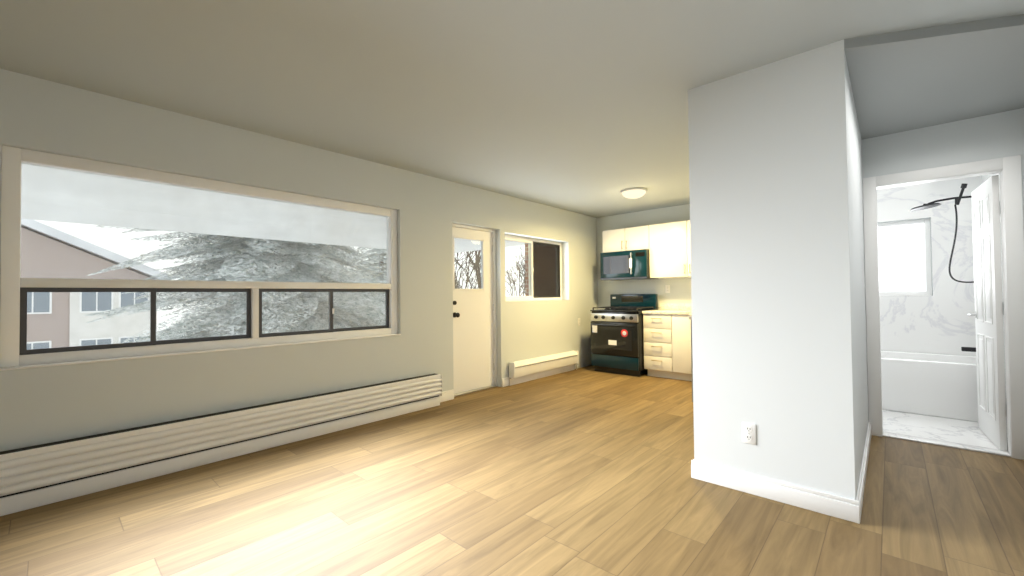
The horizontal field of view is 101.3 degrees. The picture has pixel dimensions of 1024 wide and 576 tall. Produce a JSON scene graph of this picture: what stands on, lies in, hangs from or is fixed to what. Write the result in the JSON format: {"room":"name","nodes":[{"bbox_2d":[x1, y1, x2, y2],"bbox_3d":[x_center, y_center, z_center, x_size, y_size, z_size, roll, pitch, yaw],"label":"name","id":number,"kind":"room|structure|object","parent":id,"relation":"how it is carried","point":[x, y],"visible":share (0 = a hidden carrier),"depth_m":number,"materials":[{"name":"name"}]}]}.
{"room":"empty living room","nodes":[
{"label":"empty living room","id":0,"kind":"room"},
{"bbox_2d":[0,365,1023,575],"bbox_3d":[0.402,1.253,2.690,4.750,0.120,8.350,-2,-1,42],"label":"floor","id":1,"kind":"structure","parent":0,"point":[584,471],"depth_m":2.26,"materials":[{"name":"brown wood"}]},
{"bbox_2d":[0,373,441,515],"bbox_3d":[-2.273,1.058,2.789,0.118,0.330,4.476,-2,-1,42],"label":"heater","id":2,"kind":"object","parent":1,"relation":"on","point":[40,475],"visible":1,"depth_m":2.82,"materials":[{"name":"white metal"}]},
{"bbox_2d":[509,350,578,385],"bbox_3d":[0.503,1.100,5.888,0.096,0.296,1.521,-2,-1,42],"label":"heater","id":3,"kind":"object","parent":1,"relation":"on","point":[522,371],"visible":1,"depth_m":5.77,"materials":[{"name":"white metal"}]},
{"bbox_2d":[590,294,657,376],"bbox_3d":[1.664,0.667,6.269,0.756,1.150,0.747,-2,-1,42],"label":"range","id":4,"kind":"object","parent":1,"relation":"on","point":[617,339],"visible":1,"depth_m":6.05,"materials":[{"name":"black metal"}]},
{"bbox_2d":[643,316,673,378],"bbox_3d":[2.186,0.797,5.963,0.400,0.870,0.597,-2,-1,42],"label":"base cabinet","id":5,"kind":"object","parent":1,"relation":"on","point":[667,329],"depth_m":5.73,"materials":[{"name":"white wood"}]},
{"bbox_2d":[642,308,691,315],"bbox_3d":[2.438,0.333,5.730,1.115,0.040,0.613,-2,-1,42],"label":"countertop","id":6,"kind":"structure","parent":5,"relation":"on","point":[662,311],"depth_m":5.74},
{"bbox_2d":[674,316,689,380],"bbox_3d":[2.569,0.787,5.619,0.630,0.870,0.597,-2,-1,42],"label":"base cabinet","id":7,"kind":"object","parent":1,"relation":"on","point":[681,324],"depth_m":5.53,"materials":[{"name":"white wood"}]},
{"bbox_2d":[690,320,692,401],"bbox_3d":[2.316,0.768,4.433,0.652,0.870,0.507,-2,-1,42],"label":"base cabinet","id":8,"kind":"object","parent":1,"relation":"on","point":[691,358],"depth_m":4.46,"materials":[{"name":"white wood"}]},
{"bbox_2d":[881,350,977,421],"bbox_3d":[3.857,0.936,4.347,1.506,0.500,0.733,-2,-1,42],"label":"bathtub","id":9,"kind":"object","parent":1,"relation":"on","point":[938,385],"visible":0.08,"depth_m":3.89,"materials":[{"name":"white ceramic"}]},
{"bbox_2d":[0,39,1023,499],"bbox_3d":[0.388,-0.027,2.712,4.750,2.440,8.350,-2,-1,42],"label":"wall","id":10,"kind":"structure","parent":0,"point":[784,159],"depth_m":2.59,"materials":[{"name":"white paint"}]},
{"bbox_2d":[0,146,400,370],"bbox_3d":[-2.021,-0.166,3.308,0.147,1.259,2.548,-2,-1,42],"label":"window","id":11,"kind":"structure","parent":10,"relation":"in","point":[15,288],"depth_m":2.90,"materials":[{"name":"white plastic"}]},
{"bbox_2d":[439,389,453,401],"bbox_3d":[-2.239,1.171,2.917,0.022,0.108,4.755,-2,-1,42],"label":"baseboard","id":12,"kind":"structure","parent":10,"relation":"attached to","point":[446,395],"depth_m":4.61,"materials":[{"name":"white paint"}]},
{"bbox_2d":[452,223,496,396],"bbox_3d":[-0.483,0.249,5.075,0.183,1.987,0.776,-2,-1,42],"label":"balcony door","id":13,"kind":"structure","parent":10,"relation":"in","point":[474,344],"depth_m":5.11,"materials":[{"name":"white paint"}]},
{"bbox_2d":[502,377,508,386],"bbox_3d":[0.412,1.194,5.866,0.016,0.108,1.595,-2,-1,42],"label":"baseboard","id":14,"kind":"structure","parent":10,"relation":"attached to","point":[505,381],"depth_m":5.31,"materials":[{"name":"white paint"}]},
{"bbox_2d":[505,234,561,300],"bbox_3d":[0.270,-0.263,6.010,0.072,0.888,1.428,-2,-1,42],"label":"window","id":15,"kind":"structure","parent":10,"relation":"in","point":[544,257],"depth_m":6.14,"materials":[{"name":"white plastic"}]},
{"bbox_2d":[603,225,650,252],"bbox_3d":[1.819,-0.731,6.482,0.760,0.350,0.337,-2,-1,42],"label":"upper cabinet","id":16,"kind":"object","parent":10,"relation":"attached to","point":[633,238],"depth_m":6.33,"materials":[{"name":"white wood"}]},
{"bbox_2d":[600,249,657,280],"bbox_3d":[1.778,-0.342,6.426,0.756,0.426,0.466,-2,-1,42],"label":"microwave","id":17,"kind":"object","parent":16,"relation":"attached to","point":[626,265],"visible":0.98,"depth_m":6.26,"materials":[{"name":"black metal"}]},
{"bbox_2d":[665,285,669,292],"bbox_3d":[2.317,0.015,6.251,0.070,0.116,0.007,-2,-1,42],"label":"outlet","id":18,"kind":"object","parent":10,"relation":"attached to","point":[667,288],"visible":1,"depth_m":6.25,"materials":[{"name":"white plastic"}]},
{"bbox_2d":[649,220,690,278],"bbox_3d":[2.505,-0.539,5.863,1.080,0.770,0.337,-2,-1,42],"label":"upper cabinet","id":19,"kind":"object","parent":10,"relation":"attached to","point":[667,245],"depth_m":5.89,"materials":[{"name":"white wood"}]},
{"bbox_2d":[659,304,691,307],"bbox_3d":[2.835,0.264,5.772,1.652,0.090,0.020,-2,-1,42],"label":"backsplash","id":20,"kind":"structure","parent":10,"relation":"attached to","point":[660,305],"depth_m":6.15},
{"bbox_2d":[691,459,694,477],"bbox_3d":[1.750,1.136,3.315,0.016,0.108,1.877,-2,-1,42],"label":"baseboard","id":21,"kind":"structure","parent":10,"relation":"attached to","point":[692,461],"depth_m":2.62,"materials":[{"name":"white paint"}]},
{"bbox_2d":[742,422,755,444],"bbox_3d":[1.365,0.838,2.419,0.070,0.116,0.007,-2,-1,42],"label":"outlet","id":22,"kind":"object","parent":10,"relation":"attached to","point":[749,433],"visible":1,"depth_m":2.42,"materials":[{"name":"white plastic"}]},
{"bbox_2d":[695,461,854,521],"bbox_3d":[1.422,1.123,2.361,0.750,0.108,0.020,-2,-1,42],"label":"baseboard","id":23,"kind":"structure","parent":10,"relation":"attached to","point":[840,507],"depth_m":2.31,"materials":[{"name":"white paint"}]},
{"bbox_2d":[878,218,931,295],"bbox_3d":[4.168,-0.323,4.707,0.748,0.816,0.070,-2,-1,42],"label":"window","id":24,"kind":"structure","parent":10,"relation":"in","point":[904,256],"depth_m":4.58,"materials":[{"name":"white glass"}]},
{"bbox_2d":[855,156,1023,523],"bbox_3d":[2.628,0.132,2.526,0.820,2.070,1.868,-2,-1,42],"label":"door frame","id":25,"kind":"structure","parent":10,"relation":"attached to","point":[1008,170],"depth_m":2.98,"materials":[{"name":"white paint"}]},
{"bbox_2d":[877,173,1006,423],"bbox_3d":[3.568,-0.037,4.054,1.540,2.440,1.700,-2,-1,42],"label":"wall tile","id":26,"kind":"structure","parent":10,"relation":"attached to","point":[939,321],"depth_m":4.34,"materials":[{"name":"tile"}]},
{"bbox_2d":[910,183,975,351],"bbox_3d":[4.223,-0.191,4.058,0.533,1.595,0.230,-2,-1,42],"label":"shower fixture","id":27,"kind":"object","parent":26,"relation":"attached to","point":[932,204],"visible":0.65,"depth_m":4.02,"materials":[{"name":"black metal"}]},
{"bbox_2d":[967,175,1006,450],"bbox_3d":[3.682,0.177,3.248,0.141,1.967,0.669,-1,-1,39],"label":"door","id":28,"kind":"structure","parent":10,"relation":"in","point":[989,328],"depth_m":3.13,"materials":[{"name":"white paint"}]},
{"bbox_2d":[1015,155,1023,458],"bbox_3d":[1.433,0.110,0.558,0.038,2.070,6.149,-2,-1,42],"label":"door frame","id":29,"kind":"structure","parent":10,"relation":"attached to","point":[1018,172],"depth_m":2.85,"materials":[{"name":"white paint"}]},
{"bbox_2d":[0,0,1023,217],"bbox_3d":[0.375,-1.296,2.734,4.750,0.200,8.350,-2,-1,42],"label":"ceiling","id":30,"kind":"structure","parent":0,"point":[579,106],"depth_m":2.36,"materials":[{"name":"grey paint"}]},
{"bbox_2d":[621,187,646,198],"bbox_3d":[1.519,-1.166,5.235,0.310,0.096,0.310,-2,-1,42],"label":"kitchen ceiling light","id":31,"kind":"object","parent":30,"relation":"attached to","point":[634,193],"visible":1,"depth_m":5.14,"materials":[{"name":"white glass"}]},
{"label":"outside","id":32,"kind":"structure","parent":0,"visible":0},
{"bbox_3d":[-25.069,5.207,22.529,59.700,0.200,80.000,-1,-1,42],"label":"ground","id":33,"kind":"structure","parent":32,"visible":0},
{"bbox_2d":[21,219,170,349],"bbox_3d":[-32.511,-0.569,20.933,10.000,11.450,22.800,-2,-1,42],"label":"building","id":34,"kind":"structure","parent":33,"relation":"on","point":[72,300],"depth_m":23.21,"materials":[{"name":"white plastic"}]},
{"bbox_2d":[83,225,385,342],"bbox_3d":[-5.701,-3.607,10.498,9.424,16.723,8.707,-2,-1,42],"label":"spruce","id":35,"kind":"object","parent":33,"relation":"on","point":[256,264],"depth_m":8.97,"materials":[{"name":"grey plant"}]},
{"bbox_2d":[352,247,386,324],"bbox_3d":[-6.094,-0.533,19.704,5.194,10.781,5.639,-2,-1,42],"label":"tree","id":36,"kind":"object","parent":33,"relation":"on","point":[384,256],"depth_m":19.02,"materials":[{"name":"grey plant"}]},
{"bbox_2d":[469,250,480,288],"bbox_3d":[-2.111,-1.504,29.368,8.025,12.977,6.504,-2,-1,42],"label":"tree","id":37,"kind":"object","parent":33,"relation":"on","point":[479,257],"depth_m":27.96,"materials":[{"name":"brown plant"}]},
{"bbox_2d":[454,247,505,288],"bbox_3d":[-1.705,1.231,12.977,5.619,6.927,4.971,-2,-1,42],"label":"tree","id":38,"kind":"object","parent":33,"relation":"on","point":[473,267],"depth_m":11.76,"materials":[{"name":"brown plant"}]},
{"bbox_2d":[455,246,524,295],"bbox_3d":[-0.427,1.544,13.588,4.148,6.295,4.329,-2,-1,42],"label":"tree","id":39,"kind":"object","parent":33,"relation":"on","point":[509,278],"depth_m":13.68,"materials":[{"name":"brown plant"}]},
{"bbox_2d":[525,243,528,295],"bbox_3d":[0.765,1.842,7.451,1.098,5.460,0.280,-2,-1,42],"label":"wall","id":40,"kind":"structure","parent":33,"relation":"on","point":[526,272],"depth_m":7.73,"materials":[{"name":"white"}]},
{"bbox_2d":[21,164,523,252],"bbox_3d":[-3.596,-1.007,4.894,4.048,0.240,10.450,-2,-1,42],"label":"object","id":41,"kind":"object","parent":40,"relation":"on","point":[204,211],"depth_m":4.92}
]}

